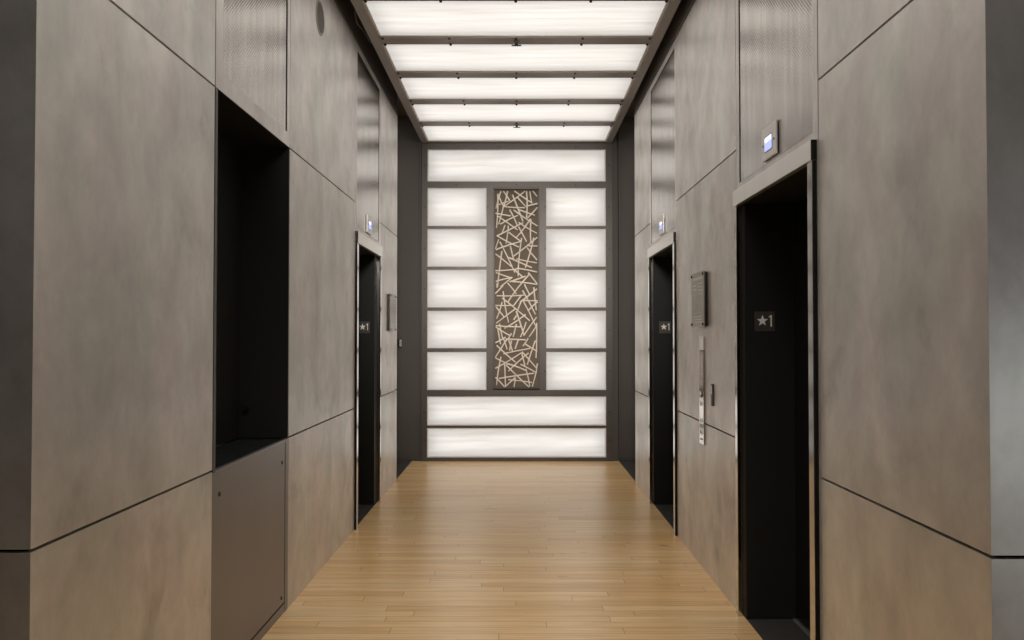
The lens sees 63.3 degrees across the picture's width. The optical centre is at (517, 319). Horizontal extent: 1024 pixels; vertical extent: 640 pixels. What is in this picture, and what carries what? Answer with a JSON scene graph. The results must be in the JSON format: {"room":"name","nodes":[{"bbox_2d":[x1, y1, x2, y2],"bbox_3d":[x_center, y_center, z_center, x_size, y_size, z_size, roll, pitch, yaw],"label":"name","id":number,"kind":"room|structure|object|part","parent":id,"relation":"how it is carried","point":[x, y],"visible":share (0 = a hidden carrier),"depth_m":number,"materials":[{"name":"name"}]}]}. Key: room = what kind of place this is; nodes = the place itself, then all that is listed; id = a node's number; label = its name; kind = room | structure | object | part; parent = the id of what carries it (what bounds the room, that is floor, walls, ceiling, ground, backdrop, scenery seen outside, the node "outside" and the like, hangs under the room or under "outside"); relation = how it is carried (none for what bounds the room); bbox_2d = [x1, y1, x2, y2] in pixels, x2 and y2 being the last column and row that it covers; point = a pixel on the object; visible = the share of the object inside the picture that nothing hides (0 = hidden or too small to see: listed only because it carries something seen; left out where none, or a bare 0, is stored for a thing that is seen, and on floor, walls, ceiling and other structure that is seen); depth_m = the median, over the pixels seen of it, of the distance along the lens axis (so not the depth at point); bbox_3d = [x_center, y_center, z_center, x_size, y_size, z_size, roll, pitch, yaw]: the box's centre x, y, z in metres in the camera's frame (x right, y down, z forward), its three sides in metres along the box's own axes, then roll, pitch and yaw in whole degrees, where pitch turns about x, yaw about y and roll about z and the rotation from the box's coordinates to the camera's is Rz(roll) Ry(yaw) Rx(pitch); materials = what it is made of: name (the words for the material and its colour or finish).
{"room":"lobby","nodes":[
{"label":"lobby","id":0,"kind":"room"},
{"bbox_2d":[0,0,36,639],"bbox_3d":[-2.912,-0.517,2.216,3.375,4.020,0.220,0,-1,0],"label":"wall","id":1,"kind":"structure","parent":0,"point":[17,17],"depth_m":2.10,"materials":[{"name":"metal"}]},
{"bbox_3d":[-1.998,1.038,2.086,1.545,0.904,0.020,0,-1,0],"label":"wall panel","id":2,"kind":"part","parent":1,"relation":"part of","materials":[{"name":"stone"}]},
{"bbox_2d":[0,0,397,639],"bbox_3d":[-1.393,-0.459,5.264,0.344,4.020,6.316,0,-1,0],"label":"wall","id":3,"kind":"structure","parent":0,"point":[121,545],"depth_m":2.80,"materials":[{"name":"metal"}]},
{"bbox_3d":[-1.235,1.050,2.695,0.020,0.904,1.238,0,-1,0],"label":"wall panel","id":4,"kind":"part","parent":3,"relation":"part of","materials":[{"name":"metal"}]},
{"bbox_3d":[-1.235,-0.181,2.719,0.020,1.540,1.238,0,-1,0],"label":"wall panel","id":5,"kind":"part","parent":3,"relation":"part of","materials":[{"name":"metal"}]},
{"bbox_3d":[-1.235,-1.569,2.745,0.020,1.218,1.238,0,-1,0],"label":"wall panel","id":6,"kind":"part","parent":3,"relation":"part of","materials":[{"name":"metal"}]},
{"bbox_2d":[209,0,289,639],"bbox_3d":[-1.364,-0.315,3.896,0.281,3.680,1.102,0,-1,0],"label":"wall niche","id":7,"kind":"object","parent":3,"relation":"attached to","point":[252,85],"visible":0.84,"depth_m":4.20,"materials":[{"name":"black laminate"}]},
{"bbox_3d":[-1.233,-0.163,3.359,0.019,1.557,0.026,0,-1,0],"label":"edge trim","id":8,"kind":"part","parent":7,"relation":"part of","materials":[{"name":"brown metal"}]},
{"bbox_3d":[-1.440,0.460,4.403,0.031,0.032,0.032,0,-1,0],"label":"knob","id":9,"kind":"part","parent":7,"relation":"part of","materials":[{"name":"black"}]},
{"bbox_3d":[-1.234,1.053,3.841,0.014,0.830,1.039,0,-1,0],"label":"access panel","id":10,"kind":"part","parent":7,"relation":"part of","materials":[{"name":"brown metal"}]},
{"bbox_3d":[-1.235,1.072,3.869,0.019,0.905,1.095,0,-1,0],"label":"access panel frame","id":11,"kind":"part","parent":7,"relation":"part of","materials":[{"name":"brown metal"}]},
{"bbox_3d":[-1.235,-1.545,3.922,0.019,1.219,1.088,0,-1,0],"label":"transom frame","id":12,"kind":"part","parent":7,"relation":"part of","materials":[{"name":"metal"}]},
{"bbox_2d":[316,0,324,35],"bbox_3d":[-1.222,-1.867,5.132,0.006,0.214,0.214,0,-1,0],"label":"wall speaker","id":13,"kind":"object","parent":3,"relation":"attached to","point":[320,21],"visible":1,"depth_m":5.14},
{"bbox_2d":[317,2,323,33],"bbox_3d":[-1.224,-1.867,5.132,0.002,0.184,0.184,0,-1,0],"label":"grille","id":14,"kind":"object","parent":13,"relation":"attached to","point":[320,13],"depth_m":5.14,"materials":[{"name":"grey metal"}]},
{"bbox_3d":[-1.235,1.100,5.318,0.020,0.904,1.787,0,-1,0],"label":"wall panel","id":15,"kind":"part","parent":3,"relation":"part of","materials":[{"name":"metal"}]},
{"bbox_3d":[-1.235,-0.131,5.341,0.020,1.540,1.787,0,-1,0],"label":"wall panel","id":16,"kind":"part","parent":3,"relation":"part of","materials":[{"name":"metal"}]},
{"bbox_3d":[-1.235,-1.518,5.368,0.020,1.218,1.787,0,-1,0],"label":"wall panel","id":17,"kind":"part","parent":3,"relation":"part of","materials":[{"name":"metal"}]},
{"bbox_2d":[352,42,382,529],"bbox_3d":[-1.393,-0.236,6.810,0.383,3.725,1.152,0,-1,0],"label":"elevator","id":18,"kind":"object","parent":3,"relation":"in","point":[368,250],"depth_m":7.14,"materials":[{"name":"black metal"}]},
{"bbox_3d":[-1.231,0.496,6.254,0.047,2.149,0.055,0,-1,0],"label":"trim","id":19,"kind":"part","parent":18,"relation":"part of","materials":[{"name":"silver metal"}]},
{"bbox_2d":[359,321,369,332],"bbox_3d":[-1.330,0.063,7.162,0.104,0.102,0.006,0,-1,0],"label":"sign","id":20,"kind":"object","parent":18,"relation":"attached to","point":[364,326],"visible":0.81,"depth_m":7.16,"materials":[{"name":"black plastic"}]},
{"bbox_2d":[366,214,371,234],"bbox_3d":[-1.220,-0.783,6.816,0.012,0.150,0.212,0,-1,0],"label":"indicator","id":21,"kind":"object","parent":18,"relation":"attached to","point":[368,217],"visible":1,"depth_m":6.79,"materials":[{"name":"silver"}]},
{"bbox_3d":[-1.231,0.516,7.303,0.047,2.149,0.044,0,-1,0],"label":"trim","id":22,"kind":"part","parent":18,"relation":"part of","materials":[{"name":"silver metal"}]},
{"bbox_3d":[-1.235,-1.469,7.917,0.020,1.218,1.016,0,-1,0],"label":"wall panel","id":23,"kind":"part","parent":3,"relation":"part of","materials":[{"name":"metal"}]},
{"bbox_3d":[-1.235,-0.081,7.891,0.020,1.540,1.016,0,-1,0],"label":"wall panel","id":24,"kind":"part","parent":3,"relation":"part of","materials":[{"name":"metal"}]},
{"bbox_3d":[-1.235,1.150,7.867,0.020,0.904,1.016,0,-1,0],"label":"wall panel","id":25,"kind":"part","parent":3,"relation":"part of","materials":[{"name":"metal"}]},
{"bbox_2d":[387,293,395,330],"bbox_3d":[-1.208,-0.069,7.958,0.034,0.355,0.360,0,-1,0],"label":"notice board","id":26,"kind":"object","parent":3,"relation":"attached to","point":[391,297],"visible":1,"depth_m":7.86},
{"bbox_3d":[-1.212,-0.069,7.958,0.017,0.343,0.348,0,-1,0],"label":"backing plate","id":27,"kind":"part","parent":26,"relation":"part of","materials":[{"name":"black metal"}]},
{"bbox_2d":[261,461,762,639],"bbox_3d":[0.000,1.530,2.836,9.200,0.050,13.730,0,-1,0],"label":"floor","id":28,"kind":"structure","parent":0,"point":[452,550],"depth_m":5.18,"materials":[{"name":"brown wood"}]},
{"bbox_2d":[351,0,680,142],"bbox_3d":[-0.015,-2.214,5.894,2.215,0.166,7.558,0,-1,0],"label":"ceiling","id":29,"kind":"structure","parent":0,"point":[579,66],"depth_m":6.85,"materials":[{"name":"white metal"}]},
{"bbox_2d":[355,10,371,43],"bbox_3d":[-1.143,-2.143,6.072,0.039,0.045,0.622,0,-1,0],"label":"cable","id":30,"kind":"object","parent":29,"relation":"attached to","point":[355,10],"visible":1,"depth_m":6.10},
{"bbox_3d":[-1.086,-2.182,5.896,0.072,0.090,7.552,0,-1,0],"label":"rail","id":31,"kind":"part","parent":29,"relation":"part of","materials":[{"name":"brown metal"}]},
{"bbox_3d":[-0.014,-2.158,5.931,2.072,0.001,0.688,0,-1,0],"label":"glass pane","id":32,"kind":"part","parent":29,"relation":"part of","materials":[{"name":"white glass"}]},
{"bbox_3d":[-0.014,-2.142,6.762,2.072,0.001,0.688,0,-1,0],"label":"glass pane","id":33,"kind":"part","parent":29,"relation":"part of","materials":[{"name":"white glass"}]},
{"bbox_2d":[511,40,521,45],"bbox_3d":[-0.012,-2.114,6.346,0.080,0.035,0.048,0,-1,0],"label":"sprinkler head","id":34,"kind":"object","parent":29,"relation":"attached to","point":[516,42],"visible":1,"depth_m":6.34},
{"bbox_3d":[-0.014,-2.126,7.594,2.072,0.001,0.688,0,-1,0],"label":"glass pane","id":35,"kind":"part","parent":29,"relation":"part of","materials":[{"name":"white glass"}]},
{"bbox_3d":[-0.014,-2.110,8.425,2.072,0.001,0.688,0,-1,0],"label":"glass pane","id":36,"kind":"part","parent":29,"relation":"part of","materials":[{"name":"white glass"}]},
{"bbox_3d":[-0.014,-2.094,9.275,2.072,0.001,0.725,0,-1,0],"label":"glass pane","id":37,"kind":"part","parent":29,"relation":"part of","materials":[{"name":"white glass"}]},
{"bbox_3d":[1.058,-2.182,5.896,0.071,0.090,7.552,0,-1,0],"label":"rail","id":38,"kind":"part","parent":29,"relation":"part of","materials":[{"name":"brown metal"}]},
{"bbox_2d":[396,117,635,460],"bbox_3d":[0.000,-0.371,9.812,5.800,4.020,0.255,0,-1,0],"label":"wall","id":39,"kind":"structure","parent":0,"point":[408,140],"depth_m":9.68,"materials":[{"name":"black paint"}]},
{"bbox_2d":[397,339,401,346],"bbox_3d":[-1.381,0.268,9.656,0.056,0.090,0.030,0,-1,0],"label":"pad","id":40,"kind":"object","parent":39,"relation":"attached to","point":[399,341],"visible":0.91,"depth_m":9.65,"materials":[{"name":"silver metal"}]},
{"bbox_2d":[397,456,634,460],"bbox_3d":[0.000,1.609,9.639,5.800,0.055,0.015,0,-1,0],"label":"baseboard","id":41,"kind":"structure","parent":39,"relation":"attached to","point":[399,458],"depth_m":9.63,"materials":[{"name":"brown metal"}]},
{"bbox_2d":[397,94,634,116],"bbox_3d":[0.000,-2.561,3.065,9.400,0.100,14.030,0,-1,0],"label":"ceiling","id":42,"kind":"structure","parent":0,"point":[401,111],"depth_m":9.42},
{"bbox_2d":[421,143,612,460],"bbox_3d":[-0.012,-0.217,9.702,2.220,3.708,0.148,0,-1,0],"label":"wall","id":43,"kind":"structure","parent":0,"point":[570,416],"depth_m":9.65,"materials":[{"name":"white glass"}]},
{"bbox_3d":[-0.710,0.590,9.642,0.687,0.442,0.001,0,-1,0],"label":"glass pane","id":44,"kind":"part","parent":43,"relation":"part of","materials":[{"name":"white glass"}]},
{"bbox_3d":[-0.710,0.109,9.652,0.687,0.436,0.001,0,-1,0],"label":"glass pane","id":45,"kind":"part","parent":43,"relation":"part of","materials":[{"name":"white glass"}]},
{"bbox_3d":[-0.710,-0.365,9.661,0.687,0.439,0.001,0,-1,0],"label":"glass pane","id":46,"kind":"part","parent":43,"relation":"part of","materials":[{"name":"white glass"}]},
{"bbox_3d":[-0.710,-0.841,9.670,0.687,0.440,0.001,0,-1,0],"label":"glass pane","id":47,"kind":"part","parent":43,"relation":"part of","materials":[{"name":"white glass"}]},
{"bbox_3d":[-0.710,-1.317,9.679,0.687,0.446,0.001,0,-1,0],"label":"glass pane","id":48,"kind":"part","parent":43,"relation":"part of","materials":[{"name":"white glass"}]},
{"bbox_2d":[493,188,539,388],"bbox_3d":[-0.018,-0.370,9.670,0.540,2.332,0.066,0,-1,0],"label":"relief","id":49,"kind":"object","parent":43,"relation":"attached to","point":[516,211],"visible":1,"depth_m":9.68,"materials":[{"name":"brown metal"}]},
{"bbox_3d":[-0.016,1.421,9.626,2.075,0.342,0.001,0,-1,0],"label":"glass pane","id":50,"kind":"part","parent":43,"relation":"part of","materials":[{"name":"white glass"}]},
{"bbox_3d":[-0.016,1.054,9.633,2.075,0.339,0.001,0,-1,0],"label":"glass pane","id":51,"kind":"part","parent":43,"relation":"part of","materials":[{"name":"white glass"}]},
{"bbox_3d":[-0.016,-1.801,9.688,2.075,0.376,0.001,0,-1,0],"label":"glass pane","id":52,"kind":"part","parent":43,"relation":"part of","materials":[{"name":"white glass"}]},
{"bbox_2d":[419,127,619,460],"bbox_3d":[0.020,-0.374,9.674,2.332,4.020,0.050,0,-1,0],"label":"trim","id":53,"kind":"structure","parent":43,"relation":"attached to","point":[616,141],"depth_m":9.66,"materials":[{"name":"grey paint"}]},
{"bbox_3d":[0.674,-0.841,9.670,0.694,0.440,0.001,0,-1,0],"label":"glass pane","id":54,"kind":"part","parent":43,"relation":"part of","materials":[{"name":"white glass"}]},
{"bbox_3d":[0.674,-1.317,9.679,0.694,0.446,0.001,0,-1,0],"label":"glass pane","id":55,"kind":"part","parent":43,"relation":"part of","materials":[{"name":"white glass"}]},
{"bbox_3d":[0.674,0.590,9.642,0.694,0.442,0.001,0,-1,0],"label":"glass pane","id":56,"kind":"part","parent":43,"relation":"part of","materials":[{"name":"white glass"}]},
{"bbox_3d":[0.674,0.109,9.652,0.694,0.436,0.001,0,-1,0],"label":"glass pane","id":57,"kind":"part","parent":43,"relation":"part of","materials":[{"name":"white glass"}]},
{"bbox_3d":[0.674,-0.365,9.661,0.694,0.439,0.001,0,-1,0],"label":"glass pane","id":58,"kind":"part","parent":43,"relation":"part of","materials":[{"name":"white glass"}]},
{"bbox_2d":[634,0,1022,639],"bbox_3d":[1.325,-0.461,5.141,0.344,4.020,6.182,0,-1,0],"label":"wall","id":59,"kind":"structure","parent":0,"point":[906,485],"depth_m":2.71,"materials":[{"name":"metal"}]},
{"bbox_3d":[1.167,-1.438,7.772,0.020,1.194,0.926,0,-1,0],"label":"wall panel","id":60,"kind":"part","parent":59,"relation":"part of","materials":[{"name":"metal"}]},
{"bbox_3d":[1.167,1.147,7.722,0.020,0.904,0.926,0,-1,0],"label":"wall panel","id":61,"kind":"part","parent":59,"relation":"part of","materials":[{"name":"metal"}]},
{"bbox_3d":[1.167,-0.073,7.745,0.020,1.518,0.926,0,-1,0],"label":"wall panel","id":62,"kind":"part","parent":59,"relation":"part of","materials":[{"name":"metal"}]},
{"bbox_2d":[647,39,678,535],"bbox_3d":[1.325,-0.217,6.663,0.383,3.680,1.235,0,-1,0],"label":"elevator","id":63,"kind":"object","parent":59,"relation":"in","point":[662,252],"depth_m":7.13,"materials":[{"name":"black metal"}]},
{"bbox_3d":[1.163,0.524,7.228,0.047,2.131,0.044,0,-1,0],"label":"trim","id":64,"kind":"part","parent":63,"relation":"part of","materials":[{"name":"silver metal"}]},
{"bbox_2d":[659,214,663,235],"bbox_3d":[1.152,-0.764,6.671,0.012,0.150,0.212,0,-1,0],"label":"indicator","id":65,"kind":"object","parent":63,"relation":"attached to","point":[661,218],"visible":1,"depth_m":6.65,"materials":[{"name":"silver"}]},
{"bbox_2d":[659,321,670,332],"bbox_3d":[1.270,0.063,7.162,0.104,0.102,0.006,0,-1,0],"label":"sign","id":66,"kind":"object","parent":63,"relation":"attached to","point":[664,326],"visible":1,"depth_m":7.16,"materials":[{"name":"black plastic"}]},
{"bbox_3d":[1.163,0.502,6.074,0.047,2.131,0.055,0,-1,0],"label":"trim","id":67,"kind":"part","parent":63,"relation":"part of","materials":[{"name":"silver metal"}]},
{"bbox_2d":[691,270,707,327],"bbox_3d":[1.140,-0.127,5.226,0.034,0.345,0.355,0,-1,0],"label":"notice board","id":68,"kind":"object","parent":59,"relation":"attached to","point":[699,279],"visible":1,"depth_m":5.17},
{"bbox_3d":[1.145,-0.127,5.226,0.017,0.333,0.343,0,-1,0],"label":"backing plate","id":69,"kind":"part","parent":68,"relation":"part of","materials":[{"name":"black metal"}]},
{"bbox_2d":[699,337,704,444],"bbox_3d":[1.148,0.440,5.196,0.018,0.671,0.117,0,-1,0],"label":"panel","id":70,"kind":"object","parent":59,"relation":"attached to","point":[701,339],"visible":1,"depth_m":5.16,"materials":[{"name":"silver metal"}]},
{"bbox_3d":[1.153,0.146,5.202,0.009,0.084,0.117,0,-1,0],"label":"plate","id":71,"kind":"part","parent":70,"relation":"part of","materials":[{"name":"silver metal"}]},
{"bbox_3d":[1.167,-1.487,5.246,0.020,1.194,1.639,0,-1,0],"label":"wall panel","id":72,"kind":"part","parent":59,"relation":"part of","materials":[{"name":"metal"}]},
{"bbox_3d":[1.167,-0.122,5.219,0.020,1.518,1.639,0,-1,0],"label":"wall panel","id":73,"kind":"part","parent":59,"relation":"part of","materials":[{"name":"metal"}]},
{"bbox_3d":[1.167,1.098,5.196,0.020,0.904,1.639,0,-1,0],"label":"wall panel","id":74,"kind":"part","parent":59,"relation":"part of","materials":[{"name":"metal"}]},
{"bbox_2d":[711,384,713,405],"bbox_3d":[1.151,0.444,4.916,0.012,0.130,0.042,0,-1,0],"label":"card reader","id":75,"kind":"object","parent":59,"relation":"attached to","point":[712,385],"visible":1,"depth_m":4.90,"materials":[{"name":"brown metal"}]},
{"bbox_2d":[733,0,824,639],"bbox_3d":[1.325,-0.272,3.793,0.383,3.680,1.210,0,-1,0],"label":"elevator","id":76,"kind":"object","parent":59,"relation":"in","point":[778,477],"depth_m":4.24,"materials":[{"name":"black metal"}]},
{"bbox_3d":[1.163,0.468,4.339,0.047,2.131,0.044,0,-1,0],"label":"trim","id":77,"kind":"part","parent":76,"relation":"part of","materials":[{"name":"silver metal"}]},
{"bbox_2d":[754,312,774,330],"bbox_3d":[1.270,0.007,4.272,0.104,0.102,0.006,0,-1,0],"label":"sign","id":78,"kind":"object","parent":76,"relation":"attached to","point":[764,321],"visible":1,"depth_m":4.27,"materials":[{"name":"black plastic"}]},
{"bbox_2d":[762,119,777,162],"bbox_3d":[1.152,-0.819,3.809,0.012,0.150,0.212,0,-1,0],"label":"indicator","id":79,"kind":"object","parent":76,"relation":"attached to","point":[769,134],"visible":1,"depth_m":3.79,"materials":[{"name":"silver"}]},
{"bbox_3d":[1.451,1.543,3.739,0.092,0.049,1.012,0,-1,0],"label":"sill","id":80,"kind":"part","parent":76,"relation":"part of","materials":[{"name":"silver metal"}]},
{"bbox_3d":[1.437,0.456,4.014,0.031,2.119,0.502,0,-1,0],"label":"door","id":81,"kind":"part","parent":76,"relation":"part of","materials":[{"name":"black paint"}]},
{"bbox_3d":[1.163,0.447,3.227,0.047,2.131,0.055,0,-1,0],"label":"trim","id":82,"kind":"part","parent":76,"relation":"part of","materials":[{"name":"silver metal"}]},
{"bbox_3d":[1.167,-1.537,2.639,0.020,1.194,1.138,0,-1,0],"label":"wall panel","id":83,"kind":"part","parent":59,"relation":"part of","materials":[{"name":"metal"}]},
{"bbox_3d":[1.167,-0.172,2.613,0.020,1.518,1.138,0,-1,0],"label":"wall panel","id":84,"kind":"part","parent":59,"relation":"part of","materials":[{"name":"metal"}]},
{"bbox_3d":[1.167,1.048,2.589,0.020,0.904,1.138,0,-1,0],"label":"wall panel","id":85,"kind":"part","parent":59,"relation":"part of","materials":[{"name":"metal"}]},
{"bbox_2d":[985,0,1023,639],"bbox_3d":[2.879,-0.518,2.160,3.443,4.020,0.220,0,-1,0],"label":"wall","id":86,"kind":"structure","parent":0,"point":[1004,19],"depth_m":2.04,"materials":[{"name":"metal"}]},
{"bbox_3d":[1.930,1.037,2.030,1.545,0.904,0.020,0,-1,0],"label":"wall panel","id":87,"kind":"part","parent":86,"relation":"part of","materials":[{"name":"metal"}]}
]}

